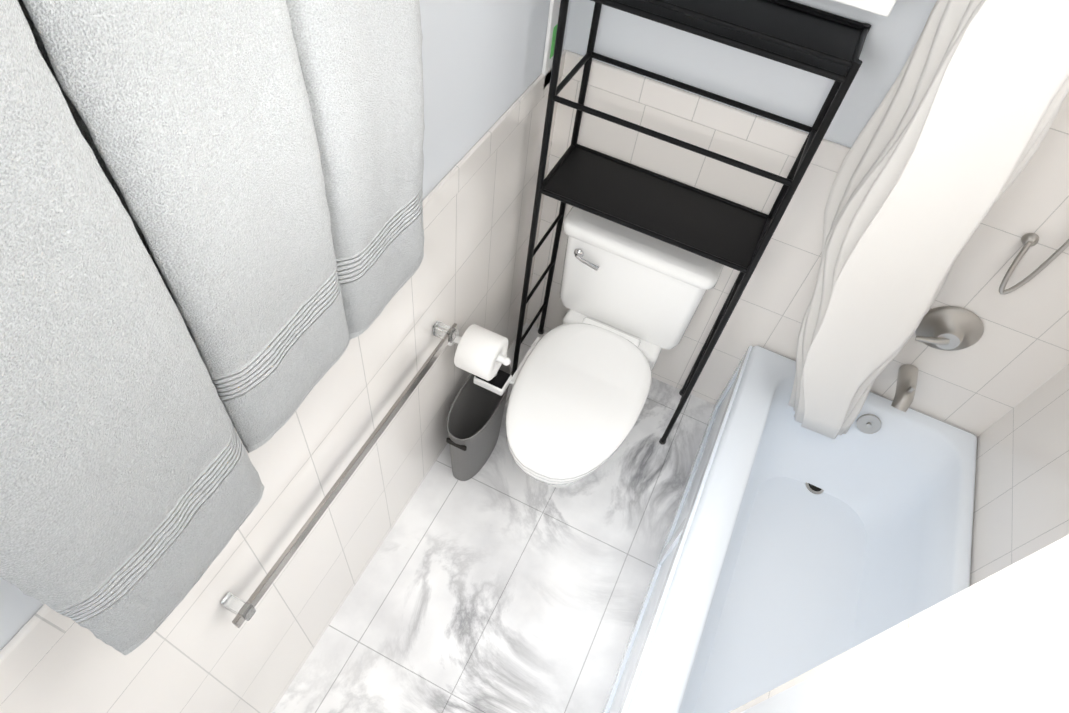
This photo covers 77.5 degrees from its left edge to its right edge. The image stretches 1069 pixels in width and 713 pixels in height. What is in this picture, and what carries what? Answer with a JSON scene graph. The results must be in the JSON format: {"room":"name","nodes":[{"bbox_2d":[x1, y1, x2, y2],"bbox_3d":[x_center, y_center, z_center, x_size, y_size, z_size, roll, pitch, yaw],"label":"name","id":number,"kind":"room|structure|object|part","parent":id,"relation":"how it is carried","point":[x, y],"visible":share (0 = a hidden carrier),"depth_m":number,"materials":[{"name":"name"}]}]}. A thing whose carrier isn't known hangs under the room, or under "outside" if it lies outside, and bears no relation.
{"room":"bathroom","nodes":[
{"label":"bathroom","id":0,"kind":"room"},
{"bbox_2d":[0,0,570,650],"bbox_3d":[-0.659,0.289,0.882,0.100,2.250,3.450,24,54,11],"label":"wall","id":1,"kind":"structure","parent":0,"point":[482,60],"depth_m":1.35,"materials":[{"name":"white paint"}]},
{"bbox_2d":[0,0,424,654],"bbox_3d":[-0.350,-0.150,0.784,0.140,0.783,0.884,24,54,11],"label":"towels","id":2,"kind":"object","parent":1,"relation":"attached to","point":[210,224],"visible":1,"depth_m":0.66,"materials":[{"name":"grey fabric"}]},
{"bbox_2d":[0,49,566,712],"bbox_3d":[-0.666,0.642,1.310,0.012,1.146,3.250,24,54,11],"label":"wall tiles","id":3,"kind":"structure","parent":1,"relation":"attached to","point":[198,651],"depth_m":1.53,"materials":[{"name":"white tile"}]},
{"bbox_2d":[221,321,456,627],"bbox_3d":[-0.400,0.207,1.499,0.056,0.038,0.840,24,54,11],"label":"towel rail","id":4,"kind":"object","parent":3,"relation":"attached to","point":[242,610],"visible":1,"depth_m":1.42,"materials":[{"name":"silver metal"}]},
{"bbox_2d":[447,324,510,380],"bbox_3d":[-0.153,-0.006,1.891,0.186,0.156,0.134,24,54,11],"label":"paper holder","id":5,"kind":"object","parent":3,"relation":"attached to","point":[480,352],"visible":0.96,"depth_m":1.83,"materials":[{"name":"white paper"}]},
{"bbox_2d":[542,0,560,85],"bbox_3d":[0.054,-0.822,1.656,0.012,0.300,0.100,24,54,11],"label":"sign","id":6,"kind":"object","parent":1,"relation":"attached to","point":[554,8],"visible":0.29,"depth_m":1.64,"materials":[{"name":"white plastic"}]},
{"bbox_2d":[272,323,714,712],"bbox_3d":[-0.028,1.326,1.661,1.775,0.100,3.450,24,54,11],"label":"floor","id":7,"kind":"structure","parent":0,"point":[500,581],"depth_m":2.05,"materials":[{"name":"tile"}]},
{"bbox_2d":[446,364,511,480],"bbox_3d":[-0.185,0.222,2.187,0.136,0.357,0.310,24,54,11],"label":"trash bin","id":8,"kind":"object","parent":7,"relation":"on","point":[474,417],"visible":0.85,"depth_m":2.17,"materials":[{"name":"grey plastic"}]},
{"bbox_2d":[473,206,723,487],"bbox_3d":[0.143,0.049,2.101,0.545,0.768,0.808,24,54,11],"label":"toilet","id":9,"kind":"object","parent":7,"relation":"on","point":[580,380],"visible":0.9,"depth_m":1.99,"materials":[{"name":"white ceramic"}]},
{"bbox_3d":[0.130,0.117,2.003,0.384,0.052,0.589,24,54,11],"label":"seat","id":10,"kind":"part","parent":9,"relation":"part of","materials":[{"name":"white plastic"}]},
{"bbox_3d":[0.315,-0.256,2.104,0.480,0.372,0.232,24,54,11],"label":"tank","id":11,"kind":"part","parent":9,"relation":"part of","materials":[{"name":"white ceramic"}]},
{"bbox_2d":[511,0,870,444],"bbox_3d":[0.321,-0.331,1.975,0.629,1.460,0.267,24,54,11],"label":"shelving unit","id":12,"kind":"object","parent":7,"relation":"on","point":[717,229],"visible":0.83,"depth_m":1.73,"materials":[{"name":"black metal"}]},
{"bbox_2d":[602,345,976,712],"bbox_3d":[0.754,0.694,1.926,0.750,0.400,1.378,24,54,11],"label":"tub","id":13,"kind":"object","parent":7,"relation":"on","point":[792,548],"visible":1,"depth_m":2.04,"materials":[{"name":"white ceramic"}]},
{"bbox_2d":[564,0,936,147],"bbox_3d":[0.807,-0.541,1.700,1.575,2.250,0.100,24,54,11],"label":"wall","id":14,"kind":"structure","parent":0,"point":[761,82],"depth_m":1.64,"materials":[{"name":"white paint"}]},
{"bbox_2d":[526,50,1068,436],"bbox_3d":[0.775,-0.438,1.750,1.567,2.040,0.012,24,54,11],"label":"wall tiles","id":15,"kind":"structure","parent":14,"relation":"attached to","point":[1017,353],"depth_m":1.85,"materials":[{"name":"white tile"}]},
{"bbox_2d":[891,233,1068,411],"bbox_3d":[1.155,-0.262,1.490,0.195,1.337,0.217,24,54,11],"label":"shower","id":16,"kind":"object","parent":15,"relation":"attached to","point":[949,328],"visible":1,"depth_m":1.85,"materials":[{"name":"silver metal"}]},
{"bbox_2d":[833,0,895,16],"bbox_3d":[0.412,-0.826,1.345,0.630,0.072,0.248,24,54,11],"label":"shelf","id":17,"kind":"object","parent":14,"relation":"attached to","point":[882,7],"visible":1,"depth_m":1.21,"materials":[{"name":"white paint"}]},
{"bbox_2d":[740,548,1068,712],"bbox_3d":[0.536,0.664,0.755,0.755,2.250,0.100,24,54,11],"label":"wall","id":18,"kind":"structure","parent":0,"point":[1002,647],"depth_m":0.40,"materials":[{"name":"white paint"}]},
{"bbox_2d":[729,535,1068,712],"bbox_3d":[0.525,0.728,0.837,0.755,2.040,0.120,24,54,11],"label":"wall tiles","id":19,"kind":"structure","parent":18,"relation":"attached to","point":[1047,552],"depth_m":0.46,"materials":[{"name":"white tile"}]},
{"bbox_3d":[0.846,0.955,0.575,0.100,2.250,3.450,24,54,11],"label":"wall","id":20,"kind":"structure","parent":0,"visible":0},
{"bbox_2d":[969,364,1068,586],"bbox_3d":[0.783,0.999,0.666,0.012,2.040,3.242,24,54,11],"label":"wall tiles","id":21,"kind":"structure","parent":20,"relation":"attached to","point":[1021,503],"depth_m":1.78,"materials":[{"name":"white tile"}]},
{"bbox_3d":[0.670,-0.504,0.551,0.040,0.040,1.380,24,54,11],"label":"curtain rod","id":22,"kind":"object","parent":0,"visible":0},
{"bbox_2d":[788,0,1068,438],"bbox_3d":[0.894,-0.319,1.500,0.425,1.719,0.309,24,54,11],"label":"shower curtain","id":23,"kind":"object","parent":22,"relation":"hanging from","point":[945,146],"visible":1,"depth_m":1.39,"materials":[{"name":"white fabric"}]}
]}

